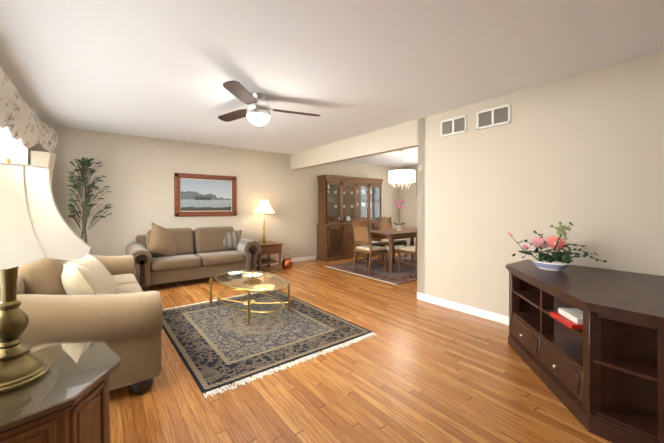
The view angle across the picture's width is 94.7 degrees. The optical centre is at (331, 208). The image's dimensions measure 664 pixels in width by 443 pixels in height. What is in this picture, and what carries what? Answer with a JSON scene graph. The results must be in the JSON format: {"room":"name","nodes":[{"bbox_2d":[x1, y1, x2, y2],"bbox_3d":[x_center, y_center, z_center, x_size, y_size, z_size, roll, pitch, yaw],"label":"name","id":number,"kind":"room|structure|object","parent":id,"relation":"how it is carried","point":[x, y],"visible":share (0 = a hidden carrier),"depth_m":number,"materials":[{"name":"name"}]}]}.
{"room":"living room","nodes":[
{"label":"living room","id":0,"kind":"room"},
{"bbox_2d":[28,147,31,164],"bbox_3d":[-2.217,0.016,1.555,0.120,2.440,6.900,0,0,-37],"label":"wall","id":1,"kind":"structure","parent":0,"point":[29,149],"depth_m":4.28,"materials":[{"name":"paint"}]},
{"bbox_2d":[0,127,27,163],"bbox_3d":[-2.639,0.023,2.264,0.028,2.380,4.200,0,0,-37],"label":"sheer curtain","id":2,"kind":"object","parent":1,"relation":"hanging from","point":[13,150],"depth_m":3.20,"materials":[{"name":"white fabric"}]},
{"bbox_2d":[0,66,57,151],"bbox_3d":[-2.559,-0.932,2.410,0.267,0.492,4.600,0,0,-37],"label":"floral valance","id":3,"kind":"object","parent":1,"relation":"attached to","point":[23,123],"visible":1,"depth_m":3.01,"materials":[{"name":"beige fabric"}]},
{"bbox_2d":[31,151,56,187],"bbox_3d":[-3.860,0.233,4.120,0.239,1.960,0.270,0,0,-37],"label":"panel","id":4,"kind":"object","parent":3,"relation":"hanging from","point":[44,159],"visible":0.15,"depth_m":4.02,"materials":[{"name":"beige fabric"}]},
{"bbox_2d":[32,125,399,259],"bbox_3d":[-1.171,-0.007,6.801,8.160,2.440,0.120,0,0,-37],"label":"wall","id":5,"kind":"structure","parent":0,"point":[139,171],"depth_m":5.49,"materials":[{"name":"paint"}]},
{"bbox_2d":[174,173,236,216],"bbox_3d":[-2.361,-0.253,5.788,1.120,0.780,0.035,0,0,-37],"label":"picture frame","id":6,"kind":"object","parent":5,"relation":"attached to","point":[203,195],"visible":1,"depth_m":5.76,"materials":[{"name":"brown wood"}]},
{"bbox_2d":[257,246,398,266],"bbox_3d":[-1.130,1.168,6.753,7.920,0.090,0.014,0,0,-37],"label":"baseboard","id":7,"kind":"structure","parent":5,"relation":"attached to","point":[396,247],"depth_m":7.10,"materials":[{"name":"white wood"}]},
{"bbox_2d":[332,219,377,222],"bbox_3d":[0.587,0.319,7.648,1.840,0.060,0.025,0,0,-37],"label":"backsplash","id":8,"kind":"structure","parent":5,"relation":"attached to","point":[333,220],"depth_m":7.57,"materials":[{"name":"brown wood"}]},
{"bbox_2d":[0,0,663,166],"bbox_3d":[0.932,-1.245,4.048,8.160,0.060,7.040,0,0,-37],"label":"ceiling","id":9,"kind":"structure","parent":0,"point":[167,69],"depth_m":2.44,"materials":[{"name":"white paint"}]},
{"bbox_2d":[218,80,319,125],"bbox_3d":[-0.769,-1.051,3.373,1.197,0.319,1.197,0,0,-37],"label":"ceiling fan","id":10,"kind":"object","parent":9,"relation":"hanging from","point":[257,110],"visible":1,"depth_m":3.17,"materials":[{"name":"brown wood"}]},
{"bbox_2d":[389,150,414,189],"bbox_3d":[1.471,-0.800,6.440,0.540,0.849,0.540,0,0,-37],"label":"chandelier","id":11,"kind":"object","parent":9,"relation":"hanging from","point":[401,176],"visible":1,"depth_m":6.24,"materials":[{"name":"silver metal"}]},
{"bbox_2d":[290,119,417,169],"bbox_3d":[0.155,-1.046,5.558,0.120,0.350,3.460,0,0,-37],"label":"header beam","id":12,"kind":"structure","parent":0,"point":[402,136],"depth_m":5.03,"materials":[{"name":"paint"}]},
{"bbox_2d":[109,249,611,442],"bbox_3d":[0.932,1.255,4.060,8.160,0.060,7.040,0,0,-37],"label":"floor","id":13,"kind":"structure","parent":0,"point":[415,370],"depth_m":2.08,"materials":[{"name":"brown wood"}]},
{"bbox_2d":[0,341,120,442],"bbox_3d":[-1.257,0.951,1.193,0.669,0.574,0.669,0,0,-5],"label":"side table","id":14,"kind":"object","parent":13,"relation":"on","point":[64,398],"visible":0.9,"depth_m":1.16,"materials":[{"name":"brown wood"}]},
{"bbox_2d":[0,158,91,392],"bbox_3d":[-1.257,0.232,1.190,0.507,0.862,0.486,0,0,-37],"label":"brass lamp","id":15,"kind":"object","parent":14,"relation":"on","point":[34,226],"visible":1,"depth_m":1.16,"materials":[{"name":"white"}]},
{"bbox_2d":[0,254,162,393],"bbox_3d":[-2.204,0.732,2.688,0.935,1.000,2.336,0,0,-37],"label":"sofa","id":16,"kind":"object","parent":13,"relation":"on","point":[87,298],"visible":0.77,"depth_m":1.95,"materials":[{"name":"beige fabric"}]},
{"bbox_2d":[67,157,112,243],"bbox_3d":[-3.489,0.235,4.436,0.527,1.978,0.585,0,0,-37],"label":"plant","id":17,"kind":"object","parent":13,"relation":"on","point":[86,163],"visible":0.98,"depth_m":4.41,"materials":[{"name":"green plant"}]},
{"bbox_2d":[125,223,260,287],"bbox_3d":[-2.319,0.716,5.234,1.971,1.009,0.898,0,0,-37],"label":"sofa","id":18,"kind":"object","parent":13,"relation":"on","point":[160,254],"visible":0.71,"depth_m":4.98,"materials":[{"name":"beige fabric"}]},
{"bbox_2d":[257,241,282,272],"bbox_3d":[-1.351,0.951,6.136,0.520,0.530,0.604,0,0,-37],"label":"end table","id":19,"kind":"object","parent":13,"relation":"on","point":[270,247],"visible":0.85,"depth_m":5.96,"materials":[{"name":"brown wood"}]},
{"bbox_2d":[254,198,274,242],"bbox_3d":[-1.381,0.236,6.238,0.435,0.897,0.435,0,0,-37],"label":"lamp","id":20,"kind":"object","parent":19,"relation":"on","point":[263,206],"visible":0.98,"depth_m":6.15,"materials":[{"name":"white fabric"}]},
{"bbox_2d":[162,289,377,397],"bbox_3d":[-0.852,1.223,3.324,1.626,0.008,2.161,0,0,-38],"label":"living room rug","id":21,"kind":"object","parent":13,"relation":"on","point":[217,344],"visible":0.85,"depth_m":2.92,"materials":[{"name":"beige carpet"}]},
{"bbox_2d":[209,269,290,323],"bbox_3d":[-1.014,0.983,3.739,1.360,0.467,0.700,0,0,44],"label":"coffee table","id":22,"kind":"object","parent":21,"relation":"on","point":[249,275],"visible":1,"depth_m":3.64,"materials":[{"name":"clear glass"}]},
{"bbox_2d":[281,254,292,268],"bbox_3d":[-0.926,1.073,6.288,0.230,0.284,0.230,0,0,-37],"label":"copper pot","id":23,"kind":"object","parent":13,"relation":"on","point":[286,263],"visible":1,"depth_m":6.21,"materials":[{"name":"brown metal"}]},
{"bbox_2d":[316,223,359,261],"bbox_3d":[0.122,0.800,7.411,1.031,0.820,0.430,0,0,-37],"label":"base cabinet","id":24,"kind":"object","parent":13,"relation":"on","point":[336,243],"depth_m":7.19,"materials":[{"name":"brown wood"}]},
{"bbox_2d":[320,223,335,226],"bbox_3d":[0.531,0.369,7.722,1.970,0.040,0.430,0,0,-37],"label":"countertop","id":25,"kind":"structure","parent":24,"relation":"on","point":[321,224],"depth_m":7.09,"materials":[{"name":"brown wood"}]},
{"bbox_2d":[325,254,416,284],"bbox_3d":[1.536,1.209,6.511,2.799,0.008,1.956,0,0,-37],"label":"dining rug","id":26,"kind":"object","parent":13,"relation":"on","point":[406,274],"visible":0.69,"depth_m":5.98,"materials":[{"name":"beige carpet"}]},
{"bbox_2d":[352,219,386,274],"bbox_3d":[0.709,0.696,5.864,0.528,1.018,0.470,0,0,-37],"label":"dining chair","id":27,"kind":"object","parent":26,"relation":"on","point":[361,228],"visible":0.98,"depth_m":5.74,"materials":[{"name":"wood"}]},
{"bbox_2d":[355,217,384,263],"bbox_3d":[0.819,0.692,6.739,0.470,1.018,0.528,0,0,-37],"label":"dining chair","id":28,"kind":"object","parent":26,"relation":"on","point":[378,243],"visible":0.35,"depth_m":6.67,"materials":[{"name":"wood"}]},
{"bbox_2d":[365,228,416,272],"bbox_3d":[1.495,0.829,6.465,1.800,0.750,0.950,0,0,-37],"label":"dining table","id":29,"kind":"object","parent":26,"relation":"on","point":[391,235],"visible":0.5,"depth_m":5.89,"materials":[{"name":"brown wood"}]},
{"bbox_2d":[393,200,404,230],"bbox_3d":[1.403,0.137,6.389,0.249,0.635,0.249,0,0,5],"label":"orchid pot","id":30,"kind":"object","parent":29,"relation":"on","point":[399,227],"visible":1,"depth_m":6.36,"materials":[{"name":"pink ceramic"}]},
{"bbox_2d":[378,216,406,261],"bbox_3d":[1.406,0.690,7.189,0.470,1.018,0.528,0,0,-37],"label":"dining chair","id":31,"kind":"object","parent":26,"relation":"on","point":[384,222],"visible":0.6,"depth_m":7.21,"materials":[{"name":"wood"}]},
{"bbox_2d":[397,234,416,271],"bbox_3d":[1.587,0.697,5.769,0.470,1.018,0.528,0,0,-37],"label":"dining chair","id":32,"kind":"object","parent":26,"relation":"on","point":[412,250],"visible":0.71,"depth_m":5.71,"materials":[{"name":"wood"}]},
{"bbox_2d":[360,223,386,256],"bbox_3d":[0.940,0.797,8.037,1.031,0.820,0.430,0,0,-37],"label":"base cabinet","id":33,"kind":"object","parent":13,"relation":"on","point":[374,226],"depth_m":7.90,"materials":[{"name":"brown wood"}]},
{"bbox_2d":[506,259,663,442],"bbox_3d":[1.783,0.873,2.250,1.292,0.720,1.105,0,0,-37],"label":"tv stand","id":34,"kind":"object","parent":13,"relation":"on","point":[586,344],"visible":1,"depth_m":1.74,"materials":[{"name":"brown wood"}]},
{"bbox_2d":[507,222,606,270],"bbox_3d":[1.850,0.308,2.580,0.244,0.406,0.730,0,0,-31],"label":"flowers","id":35,"kind":"object","parent":34,"relation":"on","point":[548,261],"visible":1,"depth_m":2.54,"materials":[{"name":"pink plant"}]},
{"bbox_2d":[400,165,415,245],"bbox_3d":[3.109,-0.012,7.824,0.120,2.440,3.420,0,0,-37],"label":"wall","id":36,"kind":"structure","parent":0,"point":[408,210],"depth_m":8.88,"materials":[{"name":"paint"}]},
{"bbox_2d":[416,117,423,293],"bbox_3d":[2.720,0.000,5.272,3.840,2.440,0.120,0,0,-37],"label":"wall","id":37,"kind":"structure","parent":0,"point":[420,167],"depth_m":4.11,"materials":[{"name":"paint"}]},
{"bbox_2d":[424,51,663,316],"bbox_3d":[2.262,0.011,2.811,0.120,2.440,3.210,0,0,-37],"label":"wall","id":38,"kind":"structure","parent":0,"point":[583,153],"depth_m":2.94,"materials":[{"name":"paint"}]},
{"bbox_2d":[441,115,466,136],"bbox_3d":[1.476,-1.003,3.723,0.014,0.200,0.340,0,0,-37],"label":"air vent","id":39,"kind":"object","parent":38,"relation":"in","point":[455,125],"visible":1,"depth_m":3.71,"materials":[{"name":"white"}]},
{"bbox_2d":[417,292,508,324],"bbox_3d":[2.160,1.186,2.839,0.014,0.090,3.310,0,0,-37],"label":"baseboard","id":40,"kind":"structure","parent":38,"relation":"attached to","point":[495,317],"depth_m":3.60,"materials":[{"name":"white wood"}]},
{"bbox_2d":[476,104,510,129],"bbox_3d":[1.762,-1.002,3.349,0.014,0.200,0.360,0,0,-37],"label":"air vent","id":41,"kind":"object","parent":38,"relation":"in","point":[495,116],"visible":1,"depth_m":3.34,"materials":[{"name":"white"}]}
]}

